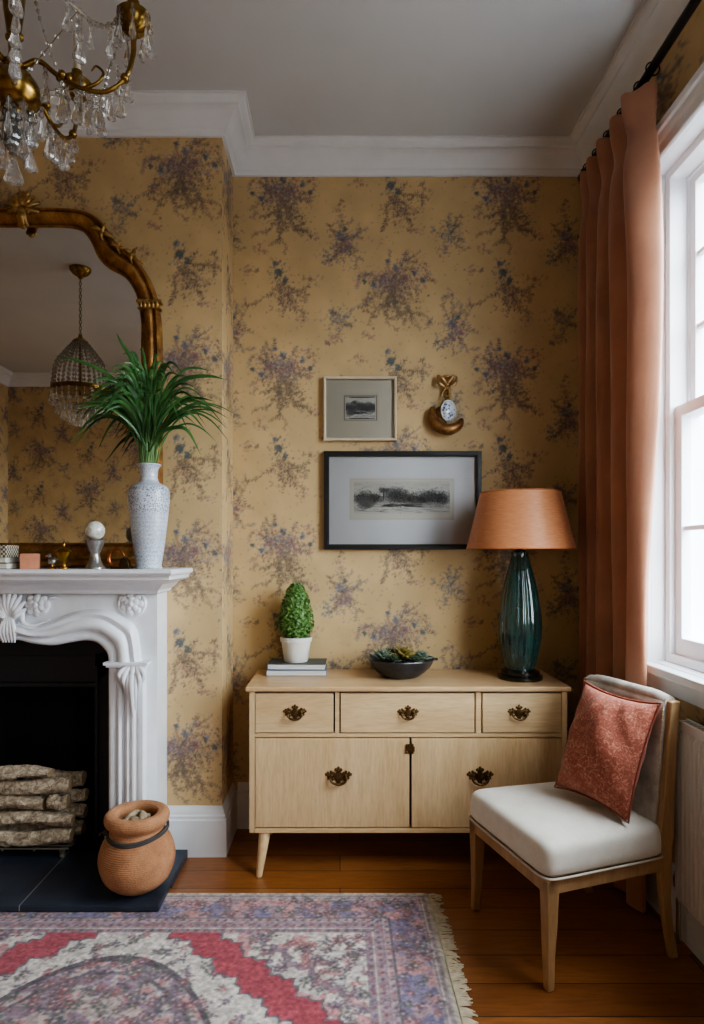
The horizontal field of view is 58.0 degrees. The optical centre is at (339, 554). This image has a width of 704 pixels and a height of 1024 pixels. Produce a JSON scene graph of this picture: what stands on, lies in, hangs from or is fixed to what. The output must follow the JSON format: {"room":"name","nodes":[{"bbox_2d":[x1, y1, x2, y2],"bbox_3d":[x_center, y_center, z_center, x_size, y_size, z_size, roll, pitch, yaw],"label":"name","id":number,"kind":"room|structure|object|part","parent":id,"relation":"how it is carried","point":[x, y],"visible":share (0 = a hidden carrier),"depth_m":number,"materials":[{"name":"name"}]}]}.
{"room":"living room","nodes":[
{"label":"living room","id":0,"kind":"room"},
{"bbox_2d":[0,138,221,804],"bbox_3d":[-1.414,-0.330,2.900,1.751,3.400,0.001,0,0,0],"label":"wall","id":1,"kind":"structure","parent":0,"point":[162,197],"depth_m":2.90,"materials":[{"name":"paper"}]},
{"bbox_2d":[222,140,232,803],"bbox_3d":[-0.539,-0.330,3.050,0.001,3.400,0.300,0,0,0],"label":"wall","id":2,"kind":"structure","parent":0,"point":[227,177],"depth_m":3.02,"materials":[{"name":"paper"}]},
{"bbox_2d":[166,782,236,856],"bbox_3d":[-0.651,1.257,3.038,0.273,0.226,0.324,0,0,0],"label":"baseboard","id":3,"kind":"structure","parent":2,"relation":"attached to","point":[201,830],"depth_m":2.88,"materials":[{"name":"white paint"}]},
{"bbox_2d":[0,0,643,134],"bbox_3d":[-1.260,-2.055,0.885,5.000,0.050,4.630,0,0,0],"label":"ceiling","id":4,"kind":"structure","parent":0,"point":[304,67],"depth_m":2.59,"materials":[{"name":"paint"}]},
{"bbox_2d":[0,0,155,185],"bbox_3d":[-0.810,-1.479,1.614,0.654,1.098,0.650,0,0,0],"label":"chandelier","id":5,"kind":"object","parent":4,"relation":"hanging from","point":[21,97],"visible":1,"depth_m":1.61,"materials":[{"name":"clear glass"}]},
{"bbox_3d":[-0.933,-1.269,1.486,0.277,0.166,0.037,0,0,-45],"label":"arm","id":6,"kind":"part","parent":5,"relation":"part of","materials":[{"name":"gold metal"}]},
{"bbox_3d":[-0.746,-1.269,1.461,0.040,0.166,0.277,0,0,-31],"label":"arm","id":7,"kind":"part","parent":5,"relation":"part of","materials":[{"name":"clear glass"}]},
{"bbox_3d":[-0.822,-1.379,1.600,0.128,0.562,0.128,0,0,0],"label":"stem","id":8,"kind":"part","parent":5,"relation":"part of","materials":[{"name":"gold metal"}]},
{"bbox_3d":[-0.801,-1.472,1.746,0.011,0.228,0.237,0,0,8],"label":"bead chain","id":9,"kind":"part","parent":5,"relation":"part of","materials":[{"name":"clear glass"}]},
{"bbox_3d":[-0.723,-1.211,1.552,0.235,0.160,0.011,0,0,26],"label":"bead chain","id":10,"kind":"part","parent":5,"relation":"part of","materials":[{"name":"clear glass"}]},
{"bbox_3d":[-0.797,-1.269,1.757,0.043,0.166,0.277,0,0,12],"label":"arm","id":11,"kind":"part","parent":5,"relation":"part of","materials":[{"name":"gold metal"}]},
{"bbox_3d":[-0.745,-1.211,1.679,0.011,0.160,0.236,0,0,44],"label":"bead chain","id":12,"kind":"part","parent":5,"relation":"part of","materials":[{"name":"clear glass"}]},
{"bbox_3d":[-0.666,-1.269,1.630,0.277,0.166,0.043,0,0,-14],"label":"arm","id":13,"kind":"part","parent":5,"relation":"part of","materials":[{"name":"gold metal"}]},
{"bbox_3d":[-0.676,-1.472,1.626,0.238,0.228,0.011,0,0,-10],"label":"bead chain","id":14,"kind":"part","parent":5,"relation":"part of","materials":[{"name":"clear glass"}]},
{"bbox_3d":[-0.622,-1.335,1.502,0.025,0.112,0.343,0,0,26],"label":"bead chain","id":15,"kind":"part","parent":5,"relation":"part of","materials":[{"name":"clear glass"}]},
{"bbox_3d":[-0.667,-1.335,1.760,0.343,0.112,0.026,0,0,44],"label":"bead chain","id":16,"kind":"part","parent":5,"relation":"part of","materials":[{"name":"clear glass"}]},
{"bbox_2d":[0,0,689,176],"bbox_3d":[-0.589,-1.967,0.885,3.658,0.124,4.630,0,0,0],"label":"trim","id":17,"kind":"structure","parent":4,"relation":"attached to","point":[224,114],"depth_m":3.07,"materials":[{"name":"white paint"}]},
{"bbox_2d":[233,177,582,789],"bbox_3d":[0.351,-0.330,3.200,1.779,3.400,0.001,0,0,0],"label":"wall","id":18,"kind":"structure","parent":0,"point":[415,280],"depth_m":3.20,"materials":[{"name":"paper"}]},
{"bbox_2d":[237,782,248,828],"bbox_3d":[0.363,1.257,3.188,1.755,0.226,0.024,0,0,0],"label":"baseboard","id":19,"kind":"structure","parent":18,"relation":"attached to","point":[243,787],"depth_m":3.18,"materials":[{"name":"white paint"}]},
{"bbox_2d":[323,376,396,440],"bbox_3d":[0.100,-0.732,3.183,0.366,0.321,0.028,0,0,0],"label":"framed print","id":20,"kind":"object","parent":18,"relation":"attached to","point":[355,408],"visible":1,"depth_m":3.19,"materials":[{"name":"paper"}]},
{"bbox_2d":[324,451,481,549],"bbox_3d":[0.314,-0.273,3.182,0.788,0.492,0.030,0,0,0],"label":"framed print","id":21,"kind":"object","parent":18,"relation":"attached to","point":[374,500],"visible":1,"depth_m":3.19,"materials":[{"name":"paper"}]},
{"bbox_2d":[428,375,463,434],"bbox_3d":[0.528,-0.749,3.164,0.181,0.306,0.067,0,0,0],"label":"ornament","id":22,"kind":"object","parent":18,"relation":"attached to","point":[438,418],"visible":1,"depth_m":3.15,"materials":[{"name":"gold metal"}]},
{"bbox_3d":[0.528,-0.669,3.162,0.181,0.146,0.063,0,0,0],"label":"dish","id":23,"kind":"part","parent":22,"relation":"part of","materials":[{"name":"brown metal"}]},
{"bbox_2d":[168,829,703,1023],"bbox_3d":[-1.260,1.395,0.885,5.000,0.050,4.630,0,0,0],"label":"floor","id":24,"kind":"structure","parent":0,"point":[613,965],"depth_m":2.37,"materials":[{"name":"brown wood"}]},
{"bbox_2d":[0,835,187,911],"bbox_3d":[-1.415,1.330,2.676,1.450,0.080,0.522,0,0,0],"label":"hearth","id":25,"kind":"object","parent":24,"relation":"on","point":[30,881],"depth_m":2.57,"materials":[{"name":"stone"}]},
{"bbox_2d":[0,828,73,846],"bbox_3d":[-1.410,1.249,2.816,0.440,0.078,0.070,0,0,0],"label":"log","id":26,"kind":"object","parent":25,"relation":"on","point":[8,838],"visible":1,"depth_m":2.79,"materials":[{"name":"brown wood"}]},
{"bbox_2d":[0,810,75,826],"bbox_3d":[-1.413,1.173,2.818,0.455,0.075,0.066,0,0,0],"label":"log","id":27,"kind":"object","parent":26,"relation":"on","point":[16,817],"visible":1,"depth_m":2.80,"materials":[{"name":"brown wood"}]},
{"bbox_2d":[0,794,46,810],"bbox_3d":[-1.472,1.101,2.823,0.315,0.075,0.066,0,0,0],"label":"log","id":28,"kind":"object","parent":27,"relation":"on","point":[29,802],"visible":0.91,"depth_m":2.80,"materials":[{"name":"brown wood"}]},
{"bbox_2d":[0,777,73,794],"bbox_3d":[-1.420,1.027,2.831,0.440,0.077,0.071,0,0,0],"label":"log","id":29,"kind":"object","parent":28,"relation":"on","point":[51,784],"visible":0.95,"depth_m":2.81,"materials":[{"name":"brown wood"}]},
{"bbox_2d":[0,764,54,780],"bbox_3d":[-1.440,0.964,2.825,0.310,0.063,0.097,0,0,0],"label":"log","id":30,"kind":"object","parent":29,"relation":"on","point":[8,772],"visible":1,"depth_m":2.80,"materials":[{"name":"brown wood"}]},
{"bbox_2d":[46,793,70,810],"bbox_3d":[-1.254,1.100,2.827,0.087,0.076,0.068,0,0,0],"label":"log","id":31,"kind":"object","parent":27,"relation":"on","point":[57,802],"visible":1,"depth_m":2.80,"materials":[{"name":"brown wood"}]},
{"bbox_3d":[-1.415,1.311,2.862,0.440,0.042,0.149,0,0,0],"label":"fire grate","id":32,"kind":"part","parent":25,"relation":"part of","materials":[{"name":"black metal"}]},
{"bbox_2d":[0,819,85,834],"bbox_3d":[-1.390,1.245,2.900,0.440,0.084,0.076,0,0,0],"label":"log","id":33,"kind":"object","parent":25,"relation":"on","point":[79,828],"visible":0.37,"depth_m":2.88,"materials":[{"name":"brown wood"}]},
{"bbox_2d":[0,803,87,817],"bbox_3d":[-1.385,1.169,2.900,0.450,0.077,0.068,0,0,0],"label":"log","id":34,"kind":"object","parent":33,"relation":"on","point":[80,810],"visible":0.23,"depth_m":2.88,"materials":[{"name":"brown wood"}]},
{"bbox_2d":[31,788,89,803],"bbox_3d":[-1.387,1.096,2.901,0.465,0.076,0.068,0,0,0],"label":"log","id":35,"kind":"object","parent":34,"relation":"on","point":[76,795],"visible":0.26,"depth_m":2.88,"materials":[{"name":"brown wood"}]},
{"bbox_2d":[23,769,86,787],"bbox_3d":[-1.302,1.020,2.907,0.265,0.085,0.077,0,0,0],"label":"log","id":36,"kind":"object","parent":35,"relation":"on","point":[79,777],"visible":0.35,"depth_m":2.88,"materials":[{"name":"brown wood"}]},
{"bbox_2d":[0,640,108,852],"bbox_3d":[-1.415,0.843,2.993,0.840,0.985,0.325,0,0,0],"label":"fireplace insert","id":37,"kind":"object","parent":25,"relation":"on","point":[54,699],"visible":0.67,"depth_m":3.15,"materials":[{"name":"metal"}]},
{"bbox_3d":[-1.225,1.314,2.805,0.036,0.036,0.034,0,0,0],"label":"leg","id":38,"kind":"part","parent":25,"relation":"part of","materials":[{"name":"metal"}]},
{"bbox_2d":[0,568,192,836],"bbox_3d":[-1.415,0.696,2.712,1.488,1.276,0.373,0,0,0],"label":"fireplace","id":39,"kind":"object","parent":25,"relation":"on","point":[124,611],"visible":0.97,"depth_m":2.72,"materials":[{"name":"paint"}]},
{"bbox_2d":[0,563,19,568],"bbox_3d":[-1.467,0.045,2.630,0.251,0.025,0.140,0,0,0],"label":"book","id":40,"kind":"object","parent":39,"relation":"on","point":[2,565],"visible":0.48,"depth_m":2.58,"materials":[{"name":"grey fabric"}]},
{"bbox_2d":[0,557,19,562],"bbox_3d":[-1.471,0.021,2.630,0.241,0.022,0.130,0,0,0],"label":"book","id":41,"kind":"object","parent":40,"relation":"on","point":[2,559],"visible":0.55,"depth_m":2.60,"materials":[{"name":"paper"}]},
{"bbox_2d":[0,545,18,556],"bbox_3d":[-1.461,-0.016,2.630,0.214,0.050,0.104,0,0,0],"label":"trinket box","id":42,"kind":"object","parent":41,"relation":"on","point":[5,550],"visible":1,"depth_m":2.60,"materials":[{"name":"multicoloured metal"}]},
{"bbox_3d":[-1.461,-0.033,2.630,0.214,0.016,0.104,0,0,0],"label":"lid","id":43,"kind":"part","parent":42,"relation":"part of","materials":[{"name":"silver metal"}]},
{"bbox_2d":[20,553,40,568],"bbox_3d":[-1.282,0.025,2.630,0.072,0.064,0.068,0,0,-20],"label":"wooden box","id":44,"kind":"object","parent":39,"relation":"on","point":[27,560],"visible":1,"depth_m":2.60,"materials":[{"name":"wood"}]},
{"bbox_2d":[46,553,57,568],"bbox_3d":[-1.191,0.025,2.629,0.055,0.064,0.031,0,0,26],"label":"bird figurine","id":45,"kind":"object","parent":39,"relation":"on","point":[51,560],"visible":1,"depth_m":2.62,"materials":[{"name":"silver metal"}]},
{"bbox_2d":[52,541,75,568],"bbox_3d":[-1.143,-0.005,2.630,0.070,0.125,0.070,0,0,45],"label":"brass cup","id":46,"kind":"object","parent":39,"relation":"on","point":[63,554],"visible":1,"depth_m":2.61,"materials":[{"name":"gold metal"}]},
{"bbox_3d":[-1.143,-0.041,2.630,0.062,0.053,0.062,0,0,0],"label":"lid","id":47,"kind":"part","parent":46,"relation":"part of","materials":[{"name":"gold metal"}]},
{"bbox_2d":[55,551,72,568],"bbox_3d":[-1.142,0.021,2.630,0.070,0.072,0.068,0,0,0],"label":"bowl","id":48,"kind":"object","parent":46,"relation":"on","point":[63,556],"depth_m":2.61,"materials":[{"name":"gold metal"}]},
{"bbox_3d":[-1.415,0.349,2.719,1.120,0.233,0.052,0,0,0],"label":"arch moulding","id":49,"kind":"part","parent":39,"relation":"part of","materials":[{"name":"paint"}]},
{"bbox_2d":[0,191,162,566],"bbox_3d":[-1.436,-0.786,2.854,1.272,1.685,0.083,0,0,0],"label":"mirror","id":50,"kind":"object","parent":39,"relation":"on","point":[67,288],"visible":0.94,"depth_m":2.88,"materials":[{"name":"gold glass"}]},
{"bbox_2d":[84,521,105,568],"bbox_3d":[-1.015,-0.042,2.630,0.084,0.198,0.084,0,0,24],"label":"ornament","id":51,"kind":"object","parent":39,"relation":"on","point":[94,530],"visible":0.98,"depth_m":2.60,"materials":[{"name":"metal"}]},
{"bbox_2d":[0,568,192,593],"bbox_3d":[-1.415,0.112,2.712,1.488,0.108,0.372,0,0,0],"label":"mantel shelf","id":52,"kind":"object","parent":39,"relation":"attached to","point":[43,580],"depth_m":2.60,"materials":[{"name":"paint"}]},
{"bbox_2d":[107,548,132,568],"bbox_3d":[-0.914,0.014,2.630,0.101,0.086,0.044,0,0,0],"label":"ring ornament","id":53,"kind":"object","parent":39,"relation":"on","point":[124,563],"visible":1,"depth_m":2.62,"materials":[{"name":"orange metal"}]},
{"bbox_2d":[127,463,169,568],"bbox_3d":[-0.805,-0.162,2.675,0.172,0.440,0.172,0,0,0],"label":"vase","id":54,"kind":"object","parent":39,"relation":"on","point":[148,499],"visible":1,"depth_m":2.62,"materials":[{"name":"ceramic"}]},
{"bbox_2d":[58,333,232,463],"bbox_3d":[-0.803,-0.619,2.590,0.724,0.601,0.369,0,0,3],"label":"plant","id":55,"kind":"object","parent":54,"relation":"in","point":[143,408],"visible":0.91,"depth_m":2.63,"materials":[{"name":"green plant"}]},
{"bbox_2d":[97,800,175,895],"bbox_3d":[-0.815,1.180,2.552,0.299,0.309,0.299,0,0,0],"label":"clay pot","id":56,"kind":"object","parent":25,"relation":"on","point":[137,852],"visible":1,"depth_m":2.45,"materials":[{"name":"ceramic"}]},
{"bbox_3d":[-0.818,1.104,2.555,0.245,0.043,0.246,0,0,34],"label":"cord","id":57,"kind":"part","parent":56,"relation":"part of","materials":[{"name":"black rubber"}]},
{"bbox_2d":[0,893,477,1023],"bbox_3d":[-0.712,1.364,1.160,2.251,0.012,2.800,0,0,0],"label":"rug","id":58,"kind":"object","parent":24,"relation":"on","point":[201,958],"visible":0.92,"depth_m":2.12,"materials":[{"name":"fabric"}]},
{"bbox_2d":[246,669,570,876],"bbox_3d":[0.296,0.971,2.934,1.411,0.802,0.472,0,0,0],"label":"sideboard","id":59,"kind":"object","parent":24,"relation":"on","point":[343,750],"visible":0.98,"depth_m":2.76,"materials":[{"name":"brown wood"}]},
{"bbox_3d":[-0.331,1.284,2.758,0.055,0.176,0.121,0,0,0],"label":"leg","id":60,"kind":"part","parent":59,"relation":"part of","materials":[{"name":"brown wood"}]},
{"bbox_3d":[-0.199,0.687,2.773,0.340,0.170,0.029,0,0,0],"label":"drawer","id":61,"kind":"part","parent":59,"relation":"part of","materials":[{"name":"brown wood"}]},
{"bbox_3d":[-0.196,0.681,2.757,0.104,0.067,0.004,0,0,0],"label":"handle","id":62,"kind":"part","parent":59,"relation":"part of","materials":[{"name":"brown metal"}]},
{"bbox_2d":[266,666,326,675],"bbox_3d":[-0.206,0.556,3.075,0.286,0.027,0.175,0,0,-1],"label":"book","id":63,"kind":"object","parent":59,"relation":"on","point":[268,672],"visible":0.62,"depth_m":2.99,"materials":[{"name":"white paper"}]},
{"bbox_2d":[267,658,326,669],"bbox_3d":[-0.204,0.528,3.078,0.276,0.028,0.170,0,0,1],"label":"book","id":64,"kind":"object","parent":63,"relation":"on","point":[274,663],"visible":0.99,"depth_m":3.00,"materials":[{"name":"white paper"}]},
{"bbox_2d":[277,582,313,662],"bbox_3d":[-0.213,0.322,3.074,0.182,0.385,0.182,0,0,0],"label":"potted topiary","id":65,"kind":"object","parent":64,"relation":"on","point":[295,624],"visible":1,"depth_m":3.02,"materials":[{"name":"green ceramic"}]},
{"bbox_2d":[280,635,311,662],"bbox_3d":[-0.213,0.455,3.075,0.156,0.119,0.156,0,0,0],"label":"pot","id":66,"kind":"object","parent":65,"relation":"attached to","point":[296,648],"depth_m":3.02,"materials":[{"name":"white ceramic"}]},
{"bbox_3d":[-0.033,0.991,2.773,0.670,0.386,0.029,0,0,0],"label":"door","id":67,"kind":"part","parent":59,"relation":"part of","materials":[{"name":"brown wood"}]},
{"bbox_3d":[-0.006,0.956,2.757,0.118,0.076,0.004,0,0,0],"label":"handle","id":68,"kind":"part","parent":59,"relation":"part of","materials":[{"name":"brown metal"}]},
{"bbox_2d":[368,654,437,678],"bbox_3d":[0.297,0.526,2.986,0.329,0.088,0.318,0,0,0],"label":"bowl","id":69,"kind":"object","parent":59,"relation":"on","point":[388,670],"visible":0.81,"depth_m":2.87,"materials":[{"name":"black ceramic"}]},
{"bbox_2d":[374,658,425,662],"bbox_3d":[0.288,0.503,2.986,0.272,0.006,0.275,0,0,0],"label":"soil","id":70,"kind":"object","parent":69,"relation":"on","point":[406,660],"visible":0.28,"depth_m":2.98,"materials":[{"name":"black soil"}]},
{"bbox_2d":[368,648,392,661],"bbox_3d":[0.194,0.469,2.983,0.144,0.065,0.107,0,0,36],"label":"succulent","id":71,"kind":"object","parent":70,"relation":"on","point":[381,654],"visible":0.94,"depth_m":2.96,"materials":[{"name":"green plant"}]},
{"bbox_2d":[386,647,394,653],"bbox_3d":[0.252,0.474,3.070,0.090,0.056,0.111,0,0,-41],"label":"succulent","id":72,"kind":"object","parent":70,"relation":"on","point":[388,649],"visible":0.32,"depth_m":3.05,"materials":[{"name":"green plant"}]},
{"bbox_2d":[386,655,401,662],"bbox_3d":[0.244,0.480,2.928,0.066,0.045,0.074,0,0,-41],"label":"succulent","id":73,"kind":"object","parent":70,"relation":"on","point":[393,658],"visible":1,"depth_m":2.91,"materials":[{"name":"green plant"}]},
{"bbox_2d":[389,646,416,660],"bbox_3d":[0.295,0.461,2.995,0.132,0.073,0.152,0,0,-41],"label":"succulent","id":74,"kind":"object","parent":70,"relation":"on","point":[405,652],"visible":0.94,"depth_m":2.96,"materials":[{"name":"yellow plant"}]},
{"bbox_2d":[407,655,423,662],"bbox_3d":[0.344,0.482,2.924,0.080,0.042,0.070,0,0,42],"label":"succulent","id":75,"kind":"object","parent":70,"relation":"on","point":[413,659],"visible":0.98,"depth_m":2.91,"materials":[{"name":"green plant"}]},
{"bbox_2d":[413,650,433,661],"bbox_3d":[0.380,0.473,2.990,0.104,0.057,0.098,0,0,44],"label":"succulent","id":76,"kind":"object","parent":70,"relation":"on","point":[423,655],"visible":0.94,"depth_m":2.96,"materials":[{"name":"green plant"}]},
{"bbox_3d":[0.296,0.890,2.792,1.331,0.589,0.003,0,0,0],"label":"panel","id":77,"kind":"part","parent":59,"relation":"part of","materials":[{"name":"beige wood"}]},
{"bbox_3d":[0.293,0.687,2.773,0.581,0.170,0.029,0,0,0],"label":"drawer","id":78,"kind":"part","parent":59,"relation":"part of","materials":[{"name":"brown wood"}]},
{"bbox_3d":[0.296,0.682,2.757,0.095,0.061,0.004,0,0,0],"label":"handle","id":79,"kind":"part","parent":59,"relation":"part of","materials":[{"name":"brown metal"}]},
{"bbox_3d":[0.609,0.956,2.757,0.118,0.076,0.004,0,0,0],"label":"handle","id":80,"kind":"part","parent":59,"relation":"part of","materials":[{"name":"brown metal"}]},
{"bbox_3d":[0.636,0.991,2.773,0.650,0.386,0.029,0,0,0],"label":"door","id":81,"kind":"part","parent":59,"relation":"part of","materials":[{"name":"brown wood"}]},
{"bbox_3d":[0.778,0.682,2.757,0.102,0.066,0.004,0,0,0],"label":"handle","id":82,"kind":"part","parent":59,"relation":"part of","materials":[{"name":"brown metal"}]},
{"bbox_3d":[0.791,0.687,2.773,0.341,0.170,0.029,0,0,0],"label":"drawer","id":83,"kind":"part","parent":59,"relation":"part of","materials":[{"name":"brown wood"}]},
{"bbox_2d":[466,488,576,682],"bbox_3d":[0.832,0.140,2.935,0.491,0.859,0.491,0,0,0],"label":"table lamp","id":84,"kind":"object","parent":59,"relation":"on","point":[520,520],"visible":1,"depth_m":2.84,"materials":[{"name":"teal glass"}]},
{"bbox_2d":[514,549,525,551],"bbox_3d":[0.832,-0.060,2.935,0.052,0.090,0.052,0,0,0],"label":"socket","id":85,"kind":"object","parent":84,"relation":"attached to","point":[517,550],"depth_m":2.92,"materials":[{"name":"black metal"}]},
{"bbox_3d":[0.832,0.255,2.935,0.195,0.538,0.193,0,0,0],"label":"glass","id":86,"kind":"part","parent":84,"relation":"part of","materials":[{"name":"teal glass"}]},
{"bbox_3d":[0.832,-0.157,2.935,0.486,0.258,0.486,0,0,0],"label":"lamp shade","id":87,"kind":"part","parent":84,"relation":"part of","materials":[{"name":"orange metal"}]},
{"bbox_2d":[469,675,679,991],"bbox_3d":[0.832,0.921,2.302,0.566,0.897,0.528,0,0,-17],"label":"slipper chair","id":88,"kind":"object","parent":24,"relation":"on","point":[560,840],"visible":0.79,"depth_m":2.15,"materials":[{"name":"fabric"}]},
{"bbox_3d":[0.530,1.194,2.453,0.045,0.351,0.047,0,0,-17],"label":"leg","id":89,"kind":"part","parent":88,"relation":"part of","materials":[{"name":"brown wood"}]},
{"bbox_3d":[0.662,1.194,2.009,0.045,0.351,0.047,0,0,-17],"label":"leg","id":90,"kind":"part","parent":88,"relation":"part of","materials":[{"name":"brown wood"}]},
{"bbox_2d":[470,782,660,876],"bbox_3d":[0.800,0.951,2.292,0.490,0.134,0.519,0,0,-17],"label":"seat cushion","id":91,"kind":"object","parent":88,"relation":"on","point":[550,831],"depth_m":2.12,"materials":[{"name":"fabric"}]},
{"bbox_3d":[0.800,1.042,2.292,0.470,0.046,0.510,0,0,-17],"label":"seat frame","id":92,"kind":"part","parent":88,"relation":"part of","materials":[{"name":"brown wood"}]},
{"bbox_3d":[0.991,0.934,2.576,0.092,0.872,0.023,0,0,-14],"label":"leg","id":93,"kind":"part","parent":88,"relation":"part of","materials":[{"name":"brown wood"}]},
{"bbox_2d":[554,681,661,823],"bbox_3d":[0.940,0.684,2.258,0.225,0.412,0.311,0,0,-18],"label":"cushion","id":94,"kind":"object","parent":88,"relation":"on","point":[604,753],"visible":1,"depth_m":2.18,"materials":[{"name":"red fabric"}]},
{"bbox_3d":[1.056,0.733,2.369,0.097,0.486,0.416,0,0,-17],"label":"backrest","id":95,"kind":"part","parent":88,"relation":"part of","materials":[{"name":"fabric"}]},
{"bbox_3d":[1.085,0.740,2.161,0.043,0.428,0.008,0,0,-19],"label":"nailhead trim","id":96,"kind":"part","parent":88,"relation":"part of","materials":[{"name":"grey fabric"}]},
{"bbox_3d":[1.115,0.934,2.159,0.092,0.872,0.023,0,0,-19],"label":"leg","id":97,"kind":"part","parent":88,"relation":"part of","materials":[{"name":"brown wood"}]},
{"bbox_2d":[647,0,703,863],"bbox_3d":[1.240,-0.330,0.885,0.001,3.400,4.630,0,0,0],"label":"wall","id":98,"kind":"structure","parent":0,"point":[685,56],"depth_m":2.30,"materials":[{"name":"paper"}]},
{"bbox_2d":[578,0,701,181],"bbox_3d":[1.181,-1.783,1.910,0.118,0.052,2.220,0,0,0],"label":"curtain rod","id":99,"kind":"object","parent":98,"relation":"attached to","point":[692,5],"visible":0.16,"depth_m":2.21,"materials":[{"name":"metal"}]},
{"bbox_2d":[578,61,663,912],"bbox_3d":[1.126,-0.228,2.638,0.114,3.162,0.698,0,0,0],"label":"curtain","id":100,"kind":"object","parent":99,"relation":"hanging from","point":[621,252],"visible":0.83,"depth_m":2.52,"materials":[{"name":"fabric"}]},
{"bbox_2d":[646,862,703,964],"bbox_3d":[1.228,1.257,0.873,0.024,0.226,4.606,0,0,0],"label":"baseboard","id":101,"kind":"structure","parent":98,"relation":"attached to","point":[692,931],"depth_m":2.24,"materials":[{"name":"white paint"}]},
{"bbox_2d":[647,62,703,708],"bbox_3d":[1.333,-0.557,1.820,0.295,2.155,1.650,0,0,0],"label":"window","id":102,"kind":"structure","parent":98,"relation":"in","point":[675,606],"depth_m":2.47,"materials":[{"name":"paint"}]},
{"bbox_3d":[1.250,0.470,1.820,0.130,0.099,1.500,0,0,0],"label":"sill","id":103,"kind":"part","parent":102,"relation":"part of","materials":[{"name":"paint"}]},
{"bbox_3d":[1.365,-0.545,1.820,0.150,1.928,1.398,0,0,0],"label":"frame","id":104,"kind":"part","parent":102,"relation":"part of","materials":[{"name":"paint"}]},
{"bbox_3d":[1.333,-0.092,1.820,0.041,0.975,1.340,0,0,0],"label":"sash","id":105,"kind":"part","parent":102,"relation":"part of","materials":[{"name":"paint"}]},
{"bbox_3d":[1.385,-1.010,1.820,0.040,0.940,1.340,0,0,0],"label":"sash","id":106,"kind":"part","parent":102,"relation":"part of","materials":[{"name":"paint"}]},
{"bbox_2d":[673,719,703,943],"bbox_3d":[1.202,0.970,1.678,0.076,0.799,1.160,0,0,0],"label":"radiator","id":107,"kind":"object","parent":98,"relation":"attached to","point":[688,876],"visible":0.91,"depth_m":2.12,"materials":[{"name":"metal"}]},
{"bbox_3d":[1.191,0.887,1.657,0.046,0.625,1.119,0,0,0],"label":"casing","id":108,"kind":"part","parent":107,"relation":"part of","materials":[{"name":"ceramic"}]},
{"bbox_2d":[678,719,703,741],"bbox_3d":[1.190,0.585,1.657,0.048,0.030,1.115,0,0,0],"label":"grille","id":109,"kind":"object","parent":107,"relation":"attached to","point":[689,729],"depth_m":2.12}
]}

